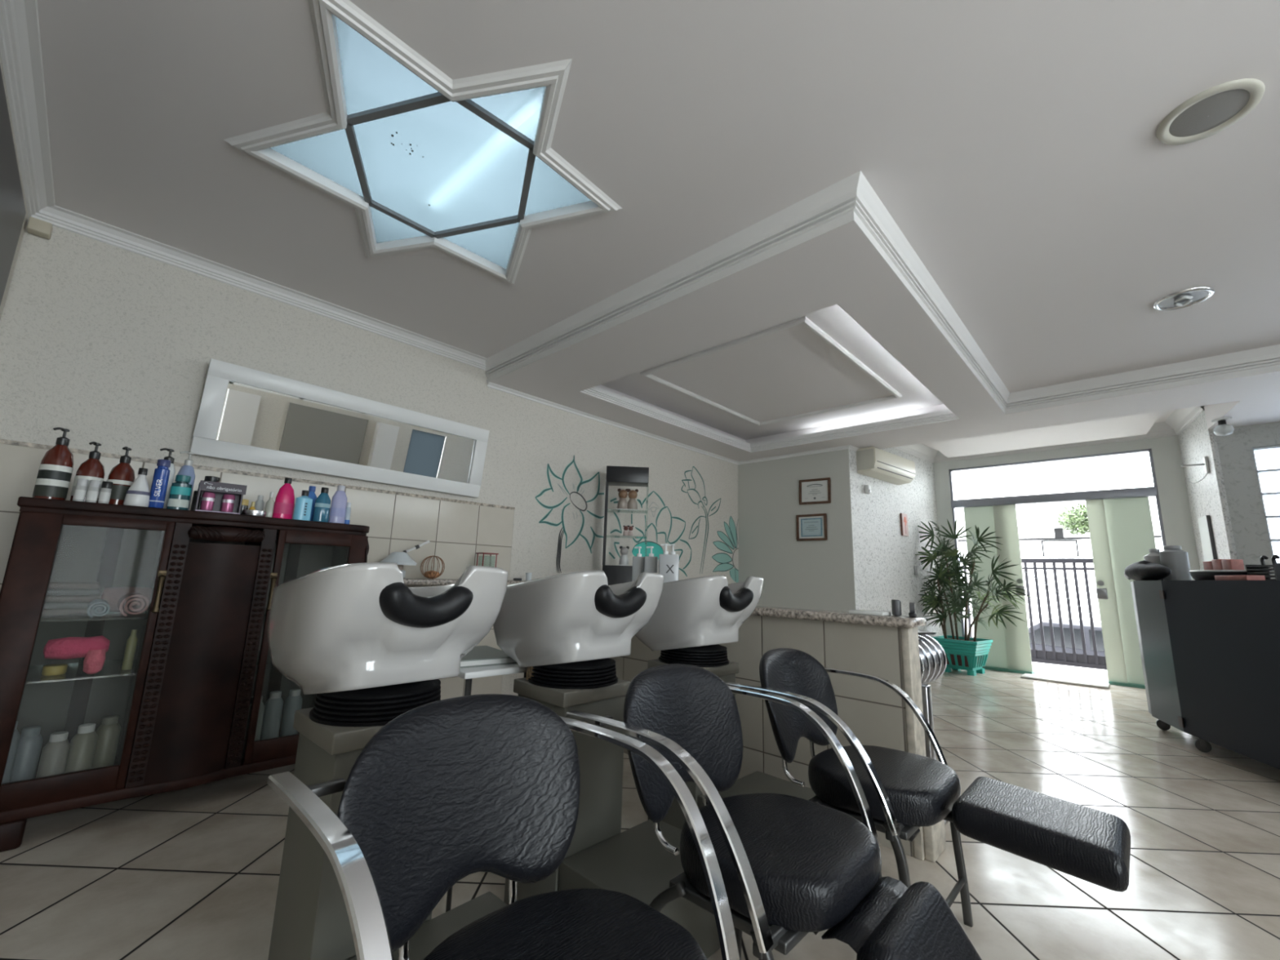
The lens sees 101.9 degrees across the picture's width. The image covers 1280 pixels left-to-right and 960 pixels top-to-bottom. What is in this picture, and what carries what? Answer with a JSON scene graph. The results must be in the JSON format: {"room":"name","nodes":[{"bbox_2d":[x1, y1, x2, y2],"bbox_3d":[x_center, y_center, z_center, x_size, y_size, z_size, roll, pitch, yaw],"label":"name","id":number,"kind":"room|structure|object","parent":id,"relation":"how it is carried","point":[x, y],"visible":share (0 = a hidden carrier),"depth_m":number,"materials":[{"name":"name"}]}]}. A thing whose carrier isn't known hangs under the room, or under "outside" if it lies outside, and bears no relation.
{"room":"salon","nodes":[
{"label":"salon","id":0,"kind":"room"},
{"bbox_2d":[0,51,28,319],"bbox_3d":[-0.578,-0.480,-0.028,6.700,2.900,0.120,-8,-14,43],"label":"wall","id":1,"kind":"structure","parent":0,"point":[26,217],"depth_m":2.31,"materials":[{"name":"paint"}]},
{"bbox_2d":[0,66,26,305],"bbox_3d":[-2.019,-0.885,1.562,1.670,0.690,0.029,-8,-14,43],"label":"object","id":2,"kind":"structure","parent":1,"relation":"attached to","point":[12,208],"depth_m":1.93,"materials":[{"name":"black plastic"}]},
{"bbox_2d":[0,217,738,700],"bbox_3d":[-0.871,0.328,4.388,0.136,2.900,6.190,-8,-14,43],"label":"wall","id":3,"kind":"structure","parent":0,"point":[113,347],"depth_m":3.25,"materials":[{"name":"paint"}]},
{"bbox_2d":[26,216,52,239],"bbox_3d":[-2.804,-1.176,2.426,0.060,0.060,0.070,-8,-14,43],"label":"box","id":4,"kind":"object","parent":3,"relation":"attached to","point":[35,226],"visible":1,"depth_m":2.41,"materials":[{"name":"beige plastic"}]},
{"bbox_2d":[0,0,486,370],"bbox_3d":[1.461,-1.167,2.251,6.500,0.070,5.710,-8,-14,43],"label":"trim","id":5,"kind":"structure","parent":3,"relation":"attached to","point":[20,48],"depth_m":2.44,"materials":[{"name":"white paint"}]},
{"bbox_2d":[189,358,488,497],"bbox_3d":[-1.763,-0.259,3.349,0.104,0.533,1.678,-8,-14,42],"label":"wall mirror","id":6,"kind":"object","parent":3,"relation":"attached to","point":[245,414],"visible":0.97,"depth_m":3.19,"materials":[{"name":"white paint"}]},
{"bbox_2d":[215,380,475,483],"bbox_3d":[-1.766,-0.259,3.351,0.008,0.336,1.490,2,-8,44],"label":"mirror glass","id":7,"kind":"object","parent":6,"relation":"attached to","point":[250,415],"depth_m":3.22,"materials":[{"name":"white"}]},
{"bbox_2d":[403,577,527,585],"bbox_3d":[-1.067,0.801,3.785,0.326,0.140,1.850,-8,-14,43],"label":"countertop","id":8,"kind":"structure","parent":3,"relation":"attached to","point":[412,581],"depth_m":3.32,"materials":[{"name":"stone"}]},
{"bbox_2d":[379,540,430,577],"bbox_3d":[-1.524,0.501,3.314,0.215,0.252,0.262,-1,-11,13],"label":"faucet","id":9,"kind":"object","parent":8,"relation":"on","point":[402,558],"visible":0.67,"depth_m":3.25,"materials":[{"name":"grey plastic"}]},
{"bbox_2d":[420,555,444,578],"bbox_3d":[-1.387,0.583,3.473,0.154,0.154,0.154,-8,-14,43],"label":"wire basket","id":10,"kind":"object","parent":8,"relation":"on","point":[431,574],"visible":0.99,"depth_m":3.45,"materials":[{"name":"brown"}]},
{"bbox_2d":[486,382,859,465],"bbox_3d":[0.672,-0.535,4.993,1.491,0.032,3.910,-8,-14,43],"label":"trim","id":11,"kind":"structure","parent":3,"relation":"attached to","point":[492,385],"depth_m":5.39,"materials":[{"name":"white paint"}]},
{"bbox_2d":[602,466,648,585],"bbox_3d":[-0.143,0.860,4.555,0.380,1.958,0.200,2,-10,-3],"label":"display cabinet","id":12,"kind":"object","parent":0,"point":[615,475],"visible":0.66,"depth_m":4.61,"materials":[{"name":"black plastic"}]},
{"bbox_2d":[616,488,639,510],"bbox_3d":[-0.110,0.177,4.672,0.203,0.200,0.099,2,-10,-3],"label":"figurine","id":13,"kind":"object","parent":12,"relation":"on","point":[623,504],"visible":0.95,"depth_m":4.64,"materials":[{"name":"beige"}]},
{"bbox_2d":[0,662,1279,959],"bbox_3d":[2.628,1.722,3.051,6.700,0.120,9.530,-8,-14,43],"label":"floor","id":14,"kind":"structure","parent":0,"point":[192,873],"depth_m":1.86,"materials":[{"name":"tile"}]},
{"bbox_2d":[0,496,369,852],"bbox_3d":[-2.027,0.776,2.379,0.581,1.220,1.235,-8,-14,43],"label":"china cabinet","id":15,"kind":"object","parent":14,"relation":"on","point":[202,654],"visible":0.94,"depth_m":2.20,"materials":[{"name":"brown wood"}]},
{"bbox_2d":[1,720,20,783],"bbox_3d":[-2.284,1.011,1.849,0.072,0.279,0.072,-8,-14,43],"label":"shampoo bottle","id":16,"kind":"object","parent":15,"relation":"on","point":[11,758],"visible":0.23,"depth_m":1.86,"materials":[{"name":"grey"}]},
{"bbox_2d":[8,725,43,782],"bbox_3d":[-2.287,1.046,1.928,0.072,0.239,0.072,-8,-14,43],"label":"shampoo bottle","id":17,"kind":"object","parent":15,"relation":"on","point":[30,741],"visible":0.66,"depth_m":1.92,"materials":[{"name":"grey"}]},
{"bbox_2d":[32,426,74,500],"bbox_3d":[-2.333,-0.061,2.079,0.090,0.299,0.090,0,-11,9],"label":"pump bottle","id":18,"kind":"object","parent":15,"relation":"on","point":[55,473],"visible":0.92,"depth_m":2.05,"materials":[{"name":"brown plastic"}]},
{"bbox_2d":[35,731,71,777],"bbox_3d":[-2.192,1.061,1.939,0.072,0.219,0.072,-8,-14,43],"label":"shampoo bottle","id":19,"kind":"object","parent":15,"relation":"on","point":[55,754],"visible":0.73,"depth_m":1.93,"materials":[{"name":"grey plastic"}]},
{"bbox_2d":[41,663,67,675],"bbox_3d":[-2.304,0.747,2.044,0.066,0.034,0.066,-8,-14,43],"label":"tub","id":20,"kind":"object","parent":15,"relation":"on","point":[59,668],"visible":1,"depth_m":2.02,"materials":[{"name":"yellow"}]},
{"bbox_2d":[41,582,101,615],"bbox_3d":[-2.401,0.497,2.185,0.140,0.128,0.210,-8,-14,43],"label":"folded towel","id":21,"kind":"object","parent":15,"relation":"on","point":[61,597],"visible":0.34,"depth_m":2.14,"materials":[{"name":"white fabric"}]},
{"bbox_2d":[43,635,110,674],"bbox_3d":[-2.190,0.681,2.015,0.102,0.139,0.175,-8,-14,43],"label":"hair dryer","id":22,"kind":"object","parent":15,"relation":"on","point":[94,649],"visible":1,"depth_m":2.01,"materials":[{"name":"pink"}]},
{"bbox_2d":[72,478,88,502],"bbox_3d":[-2.223,0.043,2.063,0.032,0.094,0.032,-8,-14,43],"label":"bottle","id":23,"kind":"object","parent":15,"relation":"on","point":[80,491],"visible":0.81,"depth_m":2.05,"materials":[{"name":"grey"}]},
{"bbox_2d":[64,723,97,773],"bbox_3d":[-2.151,1.066,1.997,0.072,0.234,0.072,-8,-14,43],"label":"shampoo bottle","id":24,"kind":"object","parent":15,"relation":"on","point":[83,744],"visible":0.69,"depth_m":1.98,"materials":[{"name":"yellow"}]},
{"bbox_2d":[25,659,138,684],"bbox_3d":[-2.325,0.783,2.128,0.432,0.008,0.396,-8,-14,43],"label":"glass shelf","id":25,"kind":"object","parent":15,"relation":"attached to","point":[111,668],"depth_m":2.15,"materials":[{"name":"clear glass"}]},
{"bbox_2d":[69,441,105,502],"bbox_3d":[-2.267,-0.028,2.143,0.083,0.260,0.083,4,-11,-13],"label":"pump bottle","id":26,"kind":"object","parent":15,"relation":"on","point":[92,468],"visible":0.7,"depth_m":2.13,"materials":[{"name":"brown plastic"}]},
{"bbox_2d":[84,480,101,502],"bbox_3d":[-2.198,0.048,2.087,0.032,0.094,0.032,-8,-14,43],"label":"bottle","id":27,"kind":"object","parent":15,"relation":"on","point":[92,493],"visible":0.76,"depth_m":2.08,"materials":[{"name":"grey"}]},
{"bbox_2d":[40,610,148,622],"bbox_3d":[-2.318,0.567,2.168,0.432,0.008,0.396,-8,-14,43],"label":"glass shelf","id":28,"kind":"object","parent":15,"relation":"attached to","point":[111,615],"depth_m":2.12,"materials":[{"name":"clear glass"}]},
{"bbox_2d":[87,599,110,617],"bbox_3d":[-2.182,0.516,2.092,0.200,0.061,0.060,-8,-14,43],"label":"rolled towel","id":29,"kind":"object","parent":15,"relation":"on","point":[98,603],"visible":1,"depth_m":2.04,"materials":[{"name":"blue fabric"}]},
{"bbox_2d":[97,480,113,503],"bbox_3d":[-2.174,0.054,2.112,0.032,0.094,0.032,-8,-14,43],"label":"bottle","id":30,"kind":"object","parent":15,"relation":"on","point":[106,487],"visible":0.81,"depth_m":2.10,"materials":[{"name":"grey"}]},
{"bbox_2d":[91,715,120,768],"bbox_3d":[-2.142,1.076,2.078,0.072,0.244,0.072,-8,-14,43],"label":"shampoo bottle","id":31,"kind":"object","parent":15,"relation":"on","point":[108,733],"visible":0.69,"depth_m":2.06,"materials":[{"name":"yellow"}]},
{"bbox_2d":[106,446,134,505],"bbox_3d":[-2.211,-0.013,2.216,0.083,0.260,0.083,7,-12,-25],"label":"pump bottle","id":32,"kind":"object","parent":15,"relation":"on","point":[122,475],"visible":0.8,"depth_m":2.19,"materials":[{"name":"brown plastic"}]},
{"bbox_2d":[101,586,151,612],"bbox_3d":[-2.295,0.534,2.321,0.110,0.110,0.160,-8,-14,43],"label":"folded towel","id":33,"kind":"object","parent":15,"relation":"on","point":[112,595],"visible":0.66,"depth_m":2.28,"materials":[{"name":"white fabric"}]},
{"bbox_2d":[120,629,137,670],"bbox_3d":[-2.147,0.714,2.188,0.034,0.160,0.034,-8,-14,43],"label":"bottle","id":34,"kind":"object","parent":15,"relation":"on","point":[131,642],"visible":1,"depth_m":2.18,"materials":[{"name":"beige plastic"}]},
{"bbox_2d":[117,592,149,616],"bbox_3d":[-2.120,0.519,2.172,0.220,0.086,0.085,-8,-14,43],"label":"rolled towel","id":35,"kind":"object","parent":15,"relation":"on","point":[129,599],"visible":1,"depth_m":2.11,"materials":[{"name":"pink fabric"}]},
{"bbox_2d":[123,467,151,506],"bbox_3d":[-2.107,0.033,2.187,0.078,0.166,0.078,-8,-14,43],"label":"bottle","id":36,"kind":"object","parent":15,"relation":"on","point":[138,494],"visible":0.85,"depth_m":2.17,"materials":[{"name":"white"}]},
{"bbox_2d":[148,459,171,508],"bbox_3d":[-2.072,0.019,2.240,0.054,0.214,0.053,-8,-14,43],"label":"bottle","id":37,"kind":"object","parent":15,"relation":"on","point":[162,473],"visible":0.98,"depth_m":2.23,"materials":[{"name":"blue plastic"}]},
{"bbox_2d":[160,448,175,508],"bbox_3d":[-2.158,0.000,2.358,0.058,0.290,0.058,4,-11,-12],"label":"pump bottle","id":38,"kind":"object","parent":15,"relation":"on","point":[169,457],"visible":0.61,"depth_m":2.36,"materials":[{"name":"grey"}]},
{"bbox_2d":[166,475,191,510],"bbox_3d":[-2.024,0.058,2.287,0.064,0.157,0.052,4,-11,-14],"label":"bottle","id":39,"kind":"object","parent":15,"relation":"on","point":[180,491],"visible":0.8,"depth_m":2.27,"materials":[{"name":"teal"}]},
{"bbox_2d":[175,451,195,510],"bbox_3d":[-2.130,0.012,2.430,0.065,0.295,0.065,2,-10,1],"label":"pump bottle","id":40,"kind":"object","parent":15,"relation":"on","point":[187,468],"visible":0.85,"depth_m":2.43,"materials":[{"name":"blue"}]},
{"bbox_2d":[194,480,247,514],"bbox_3d":[-1.925,0.087,2.385,0.168,0.142,0.074,11,-14,-42],"label":"display box","id":41,"kind":"object","parent":15,"relation":"on","point":[218,497],"visible":0.99,"depth_m":2.38,"materials":[{"name":"black cardboard"}]},
{"bbox_2d":[241,695,264,759],"bbox_3d":[-1.790,1.138,2.400,0.072,0.259,0.072,-8,-14,43],"label":"shampoo bottle","id":42,"kind":"object","parent":15,"relation":"on","point":[261,710],"visible":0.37,"depth_m":2.39,"materials":[{"name":"grey"}]},
{"bbox_2d":[256,651,271,665],"bbox_3d":[-1.807,0.898,2.663,0.432,0.008,0.406,-8,-14,43],"label":"glass shelf","id":43,"kind":"object","parent":15,"relation":"attached to","point":[268,658],"depth_m":2.55,"materials":[{"name":"glass"}]},
{"bbox_2d":[259,690,283,740],"bbox_3d":[-1.746,1.146,2.461,0.072,0.269,0.072,-8,-14,43],"label":"shampoo bottle","id":44,"kind":"object","parent":15,"relation":"on","point":[270,728],"visible":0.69,"depth_m":2.44,"materials":[{"name":"grey plastic"}]},
{"bbox_2d":[272,477,294,519],"bbox_3d":[-1.772,0.095,2.594,0.052,0.212,0.084,-8,-14,43],"label":"shampoo bottle","id":45,"kind":"object","parent":15,"relation":"on","point":[284,502],"visible":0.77,"depth_m":2.58,"materials":[{"name":"pink"}]},
{"bbox_2d":[280,688,302,737],"bbox_3d":[-1.691,1.158,2.517,0.072,0.269,0.072,-8,-14,43],"label":"shampoo bottle","id":46,"kind":"object","parent":15,"relation":"on","point":[293,702],"visible":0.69,"depth_m":2.50,"materials":[{"name":"grey"}]},
{"bbox_2d":[292,489,312,520],"bbox_3d":[-1.699,0.131,2.621,0.046,0.156,0.076,-8,-14,43],"label":"shampoo bottle","id":47,"kind":"object","parent":15,"relation":"on","point":[303,505],"visible":0.8,"depth_m":2.60,"materials":[{"name":"blue"}]},
{"bbox_2d":[312,487,330,522],"bbox_3d":[-1.645,0.131,2.693,0.047,0.184,0.072,-8,-14,43],"label":"shampoo bottle","id":48,"kind":"object","parent":15,"relation":"on","point":[322,504],"visible":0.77,"depth_m":2.68,"materials":[{"name":"blue"}]},
{"bbox_2d":[328,484,347,524],"bbox_3d":[-1.594,0.132,2.749,0.050,0.206,0.076,-8,-14,43],"label":"shampoo bottle","id":49,"kind":"object","parent":15,"relation":"on","point":[337,514],"visible":0.84,"depth_m":2.73,"materials":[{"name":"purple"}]},
{"bbox_2d":[267,562,508,959],"bbox_3d":[-0.554,0.706,1.190,0.680,1.013,0.500,-8,-14,41],"label":"station","id":50,"kind":"object","parent":14,"relation":"on","point":[373,648],"visible":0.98,"depth_m":1.13,"materials":[{"name":"white ceramic"}]},
{"bbox_2d":[267,562,508,694],"bbox_3d":[-0.630,0.373,1.303,0.484,0.322,0.461,-8,-14,41],"label":"bowl","id":51,"kind":"object","parent":50,"relation":"on","point":[353,628],"depth_m":1.13,"materials":[{"name":"grey ceramic"}]},
{"bbox_2d":[445,663,526,911],"bbox_3d":[-0.612,0.979,1.785,0.250,0.690,0.440,11,-14,-42],"label":"shelf","id":52,"kind":"object","parent":14,"relation":"on","point":[467,673],"visible":0.23,"depth_m":1.66,"materials":[{"name":"white paint"}]},
{"bbox_2d":[460,645,517,668],"bbox_3d":[-0.598,0.628,1.853,0.220,0.024,0.300,10,-13,-37],"label":"folder","id":53,"kind":"object","parent":52,"relation":"on","point":[479,655],"visible":0.43,"depth_m":1.77,"materials":[{"name":"grey"}]},
{"bbox_2d":[266,693,739,959],"bbox_3d":[-0.190,0.770,0.780,0.594,0.760,0.575,-8,-14,43],"label":"chair","id":54,"kind":"object","parent":14,"relation":"on","point":[446,791],"visible":1,"depth_m":0.86,"materials":[{"name":"black leather"}]},
{"bbox_2d":[493,570,719,959],"bbox_3d":[-0.136,0.798,1.621,0.680,1.013,0.500,-8,-14,43],"label":"station","id":55,"kind":"object","parent":14,"relation":"on","point":[568,627],"visible":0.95,"depth_m":1.55,"materials":[{"name":"white ceramic"}]},
{"bbox_2d":[493,570,664,667],"bbox_3d":[-0.211,0.466,1.736,0.484,0.322,0.461,-8,-14,43],"label":"bowl","id":56,"kind":"object","parent":55,"relation":"on","point":[571,620],"depth_m":1.56,"materials":[{"name":"grey ceramic"}]},
{"bbox_2d":[635,575,815,829],"bbox_3d":[0.303,0.895,2.074,0.500,1.013,0.680,12,-15,-44],"label":"station","id":57,"kind":"object","parent":14,"relation":"on","point":[691,619],"visible":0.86,"depth_m":2.02,"materials":[{"name":"white ceramic"}]},
{"bbox_2d":[635,575,764,651],"bbox_3d":[0.231,0.563,2.192,0.461,0.322,0.484,12,-15,-44],"label":"bowl","id":58,"kind":"object","parent":57,"relation":"on","point":[698,614],"depth_m":2.01,"materials":[{"name":"grey ceramic"}]},
{"bbox_2d":[566,663,982,959],"bbox_3d":[0.323,0.849,1.123,0.864,0.760,0.575,-8,-14,43],"label":"chair","id":59,"kind":"object","parent":14,"relation":"on","point":[791,867],"visible":0.9,"depth_m":1.07,"materials":[{"name":"black leather"}]},
{"bbox_2d":[724,648,1130,927],"bbox_3d":[0.782,0.936,1.515,0.948,0.760,0.575,-8,-14,43],"label":"chair","id":60,"kind":"object","parent":14,"relation":"on","point":[904,792],"visible":0.82,"depth_m":1.40,"materials":[{"name":"black leather"}]},
{"bbox_2d":[917,630,947,824],"bbox_3d":[1.375,1.142,2.578,0.327,0.774,0.538,-8,-14,43],"label":"magazine rack","id":61,"kind":"object","parent":14,"relation":"on","point":[933,660],"visible":0.3,"depth_m":2.55,"materials":[{"name":"grey metal"}]},
{"bbox_2d":[915,517,1031,675],"bbox_3d":[3.927,1.371,6.269,1.195,1.819,1.085,-2,-11,19],"label":"potted palm","id":62,"kind":"object","parent":14,"relation":"on","point":[967,653],"visible":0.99,"depth_m":6.12,"materials":[{"name":"green plant"}]},
{"bbox_2d":[959,558,1106,670],"bbox_3d":[5.523,1.746,6.942,3.800,1.380,0.056,-8,-14,43],"label":"gate","id":63,"kind":"object","parent":14,"relation":"on","point":[1095,661],"visible":0.18,"depth_m":6.87,"materials":[{"name":"black metal"}]},
{"bbox_2d":[1020,673,1110,688],"bbox_3d":[4.648,2.199,5.690,0.740,0.022,0.300,-8,-14,43],"label":"threshold","id":64,"kind":"object","parent":14,"relation":"on","point":[1028,676],"visible":1,"depth_m":5.63,"materials":[{"name":"grey"}]},
{"bbox_2d":[1130,580,1279,769],"bbox_3d":[3.864,1.198,3.313,0.633,1.078,1.810,-3,-11,24],"label":"trolley","id":65,"kind":"object","parent":14,"relation":"on","point":[1210,650],"visible":1,"depth_m":3.17,"materials":[{"name":"black plastic"}]},
{"bbox_2d":[1124,560,1171,580],"bbox_3d":[3.951,0.709,4.064,0.150,0.162,0.584,-2,-11,19],"label":"bag","id":66,"kind":"object","parent":65,"relation":"on","point":[1144,570],"visible":0.93,"depth_m":3.98,"materials":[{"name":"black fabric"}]},
{"bbox_2d":[1143,548,1163,580],"bbox_3d":[4.137,0.682,4.158,0.136,0.259,0.136,-8,-14,43],"label":"bottle","id":67,"kind":"object","parent":65,"relation":"on","point":[1153,556],"visible":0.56,"depth_m":4.15,"materials":[{"name":"grey"}]},
{"bbox_2d":[1159,545,1192,580],"bbox_3d":[4.120,0.645,3.999,0.156,0.274,0.156,-8,-14,43],"label":"bottle","id":68,"kind":"object","parent":65,"relation":"on","point":[1176,559],"visible":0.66,"depth_m":3.94,"materials":[{"name":"grey plastic"}]},
{"bbox_2d":[1188,569,1247,580],"bbox_3d":[3.810,0.625,3.378,0.288,0.068,0.449,-2,-11,19],"label":"oval tray","id":69,"kind":"object","parent":65,"relation":"on","point":[1203,575],"visible":0.63,"depth_m":3.33,"materials":[{"name":"black plastic"}]},
{"bbox_2d":[1221,559,1244,569],"bbox_3d":[3.786,0.571,3.311,0.061,0.125,0.084,-2,-11,19],"label":"box","id":70,"kind":"object","parent":69,"relation":"in","point":[1227,564],"visible":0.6,"depth_m":3.29,"materials":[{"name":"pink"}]},
{"bbox_2d":[1214,574,1265,580],"bbox_3d":[3.542,0.580,3.071,0.081,0.030,0.260,-2,-11,19],"label":"flat box","id":71,"kind":"object","parent":65,"relation":"on","point":[1242,577],"visible":0.78,"depth_m":3.01,"materials":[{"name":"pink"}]},
{"bbox_2d":[1245,554,1279,580],"bbox_3d":[3.712,0.519,3.054,0.100,0.154,0.214,-2,-11,19],"label":"tool rack","id":72,"kind":"object","parent":65,"relation":"on","point":[1263,569],"visible":0.96,"depth_m":3.06,"materials":[{"name":"black plastic"}]},
{"bbox_2d":[36,0,1279,462],"bbox_3d":[2.353,-1.015,3.178,6.700,0.350,8.500,-8,-14,43],"label":"ceiling","id":73,"kind":"structure","parent":0,"point":[1015,147],"depth_m":2.20,"materials":[{"name":"white paint"}]},
{"bbox_2d":[223,0,622,284],"bbox_3d":[-0.853,-1.446,2.244,1.678,0.391,1.337,-8,-14,43],"label":"window","id":74,"kind":"structure","parent":73,"relation":"attached to","point":[466,169],"depth_m":2.08,"materials":[{"name":"glass"}]},
{"bbox_2d":[579,303,959,452],"bbox_3d":[1.190,-0.748,4.477,2.550,0.230,3.035,-8,-14,43],"label":"tray","id":75,"kind":"object","parent":73,"relation":"on","point":[774,377],"depth_m":4.47,"materials":[{"name":"white paint"}]},
{"bbox_2d":[1152,286,1214,311],"bbox_3d":[3.073,-1.014,2.938,0.244,0.025,0.244,-8,-14,43],"label":"recessed light","id":76,"kind":"object","parent":73,"relation":"in","point":[1182,299],"visible":1,"depth_m":2.93,"materials":[{"name":"silver metal"}]},
{"bbox_2d":[1155,78,1265,145],"bbox_3d":[1.967,-1.265,1.798,0.256,0.012,0.256,-8,-14,43],"label":"ceiling speaker","id":77,"kind":"object","parent":73,"relation":"attached to","point":[1213,110],"visible":1,"depth_m":1.78,"materials":[{"name":"beige plastic"}]},
{"bbox_2d":[1168,88,1249,137],"bbox_3d":[1.967,-1.263,1.798,0.192,0.008,0.192,-8,-14,43],"label":"grille","id":78,"kind":"object","parent":77,"relation":"attached to","point":[1217,111],"depth_m":1.79,"materials":[{"name":"grey metal"}]},
{"bbox_2d":[609,605,946,862],"bbox_3d":[0.421,1.084,2.674,1.945,0.867,0.215,-8,-14,43],"label":"wall","id":79,"kind":"structure","parent":0,"point":[886,647],"depth_m":2.21,"materials":[{"name":"tile"}]},
{"bbox_2d":[631,546,644,581],"bbox_3d":[-0.007,0.566,3.190,0.080,0.312,0.056,2,-10,0],"label":"pump dispenser","id":80,"kind":"object","parent":79,"relation":"on","point":[638,561],"visible":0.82,"depth_m":3.17,"materials":[{"name":"grey"}]},
{"bbox_2d":[644,546,657,573],"bbox_3d":[0.065,0.555,3.122,0.080,0.312,0.056,2,-10,0],"label":"pump dispenser","id":81,"kind":"object","parent":79,"relation":"on","point":[651,562],"visible":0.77,"depth_m":3.10,"materials":[{"name":"grey"}]},
{"bbox_2d":[658,543,679,582],"bbox_3d":[0.167,0.535,3.027,0.116,0.324,0.057,2,-10,0],"label":"pump dispenser","id":82,"kind":"object","parent":79,"relation":"on","point":[668,564],"visible":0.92,"depth_m":3.01,"materials":[{"name":"grey"}]},
{"bbox_2d":[737,448,855,612],"bbox_3d":[1.753,0.720,6.079,1.520,2.900,0.140,-8,-14,43],"label":"wall","id":83,"kind":"structure","parent":0,"point":[812,575],"depth_m":5.98,"materials":[{"name":"grey paint"}]},
{"bbox_2d":[795,513,827,541],"bbox_3d":[1.926,0.532,5.832,0.358,0.296,0.022,-8,-14,43],"label":"certificate","id":84,"kind":"object","parent":83,"relation":"attached to","point":[809,526],"visible":1,"depth_m":5.82,"materials":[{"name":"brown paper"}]},
{"bbox_2d":[799,477,831,504],"bbox_3d":[1.975,0.129,5.871,0.370,0.286,0.022,-7,-13,43],"label":"certificate","id":85,"kind":"object","parent":83,"relation":"attached to","point":[816,491],"visible":1,"depth_m":5.87,"materials":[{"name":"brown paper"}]},
{"bbox_2d":[805,485,821,498],"bbox_3d":[1.974,0.137,5.869,0.240,0.133,0.001,-7,-13,43],"label":"print","id":86,"kind":"object","parent":85,"relation":"attached to","point":[811,491],"depth_m":5.88,"materials":[{"name":"grey"}]},
{"bbox_2d":[848,447,944,636],"bbox_3d":[3.138,0.808,6.328,2.425,2.900,0.142,10,-14,-39],"label":"wall","id":87,"kind":"structure","parent":0,"point":[885,559],"depth_m":6.10,"materials":[{"name":"paint"}]},
{"bbox_2d":[856,446,915,484],"bbox_3d":[2.859,-0.153,6.003,1.006,0.275,0.222,10,-14,-39],"label":"air conditioner","id":88,"kind":"object","parent":87,"relation":"attached to","point":[873,462],"visible":1,"depth_m":5.82,"materials":[{"name":"beige plastic"}]},
{"bbox_2d":[932,635,992,675],"bbox_3d":[3.815,2.074,6.144,0.500,0.385,0.500,10,-13,-38],"label":"planter","id":89,"kind":"object","parent":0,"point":[966,653],"depth_m":6.01,"materials":[{"name":"teal plastic"}]},
{"bbox_2d":[933,435,1199,636],"bbox_3d":[4.946,0.834,6.173,2.600,2.900,0.120,-8,-14,43],"label":"wall","id":90,"kind":"structure","parent":0,"point":[1166,451],"depth_m":5.67,"materials":[{"name":"white paint"}]},
{"bbox_2d":[893,406,1204,462],"bbox_3d":[4.196,-0.575,5.707,2.730,0.145,2.001,-8,-14,43],"label":"trim","id":91,"kind":"structure","parent":90,"relation":"attached to","point":[1180,419],"depth_m":6.00,"materials":[{"name":"white paint"}]},
{"bbox_2d":[948,448,1166,688],"bbox_3d":[4.880,1.009,6.157,1.970,2.545,0.160,-8,-14,43],"label":"door","id":92,"kind":"structure","parent":90,"relation":"in","point":[1121,529],"depth_m":5.91,"materials":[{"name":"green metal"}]},
{"bbox_2d":[1177,405,1237,570],"bbox_3d":[5.537,0.628,4.965,0.132,2.900,1.114,-6,-13,35],"label":"wall","id":93,"kind":"structure","parent":0,"point":[1207,496],"depth_m":4.89,"materials":[{"name":"paint"}]},
{"bbox_2d":[1197,515,1217,561],"bbox_3d":[5.454,0.589,4.992,0.024,0.470,0.310,-6,-13,35],"label":"panel","id":94,"kind":"object","parent":93,"relation":"attached to","point":[1204,522],"visible":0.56,"depth_m":4.96,"materials":[{"name":"white"}]},
{"bbox_2d":[1215,422,1279,578],"bbox_3d":[6.102,0.429,3.801,2.410,2.900,0.120,-8,-14,43],"label":"wall","id":95,"kind":"structure","parent":0,"point":[1250,531],"depth_m":4.55,"materials":[{"name":"paint"}]},
{"bbox_2d":[484,170,1279,414],"bbox_3d":[2.267,-0.901,3.295,7.054,0.165,2.508,2,-10,1],"label":"trim","id":96,"kind":"structure","parent":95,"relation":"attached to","point":[851,198],"depth_m":2.98,"materials":[{"name":"white paint"}]},
{"bbox_2d":[1252,445,1279,563],"bbox_3d":[5.841,0.449,4.046,1.227,1.615,0.085,-8,-14,43],"label":"window","id":97,"kind":"structure","parent":95,"relation":"in","point":[1273,447],"depth_m":4.49,"materials":[{"name":"grey"}]},
{"label":"outside","id":98,"kind":"structure","parent":0,"visible":0},
{"bbox_2d":[1031,662,1106,671],"bbox_3d":[23.682,6.779,24.205,60.000,1.080,51.000,-8,-14,43],"label":"ground","id":99,"kind":"structure","parent":98,"point":[1032,662],"depth_m":6.95,"materials":[{"name":"grey"}]},
{"bbox_2d":[972,618,1105,656],"bbox_3d":[8.248,3.272,9.466,4.200,1.300,1.660,-8,-14,43],"label":"parked car","id":100,"kind":"object","parent":99,"relation":"on","point":[1076,624],"visible":0.02,"depth_m":9.15,"materials":[{"name":"black paint"}]},
{"bbox_2d":[1057,502,1089,535],"bbox_3d":[11.311,2.643,13.127,0.901,4.189,0.875,-1,-11,15],"label":"street tree","id":101,"kind":"object","parent":99,"relation":"on","point":[1076,518],"visible":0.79,"depth_m":13.37,"materials":[{"name":"green plant"}]},
{"bbox_2d":[955,482,1279,636],"bbox_3d":[15.112,2.982,17.121,14.600,5.200,6.600,-8,-14,43],"label":"outdoor background","id":102,"kind":"structure","parent":99,"relation":"on","point":[1041,535],"depth_m":15.55,"materials":[{"name":"white"}]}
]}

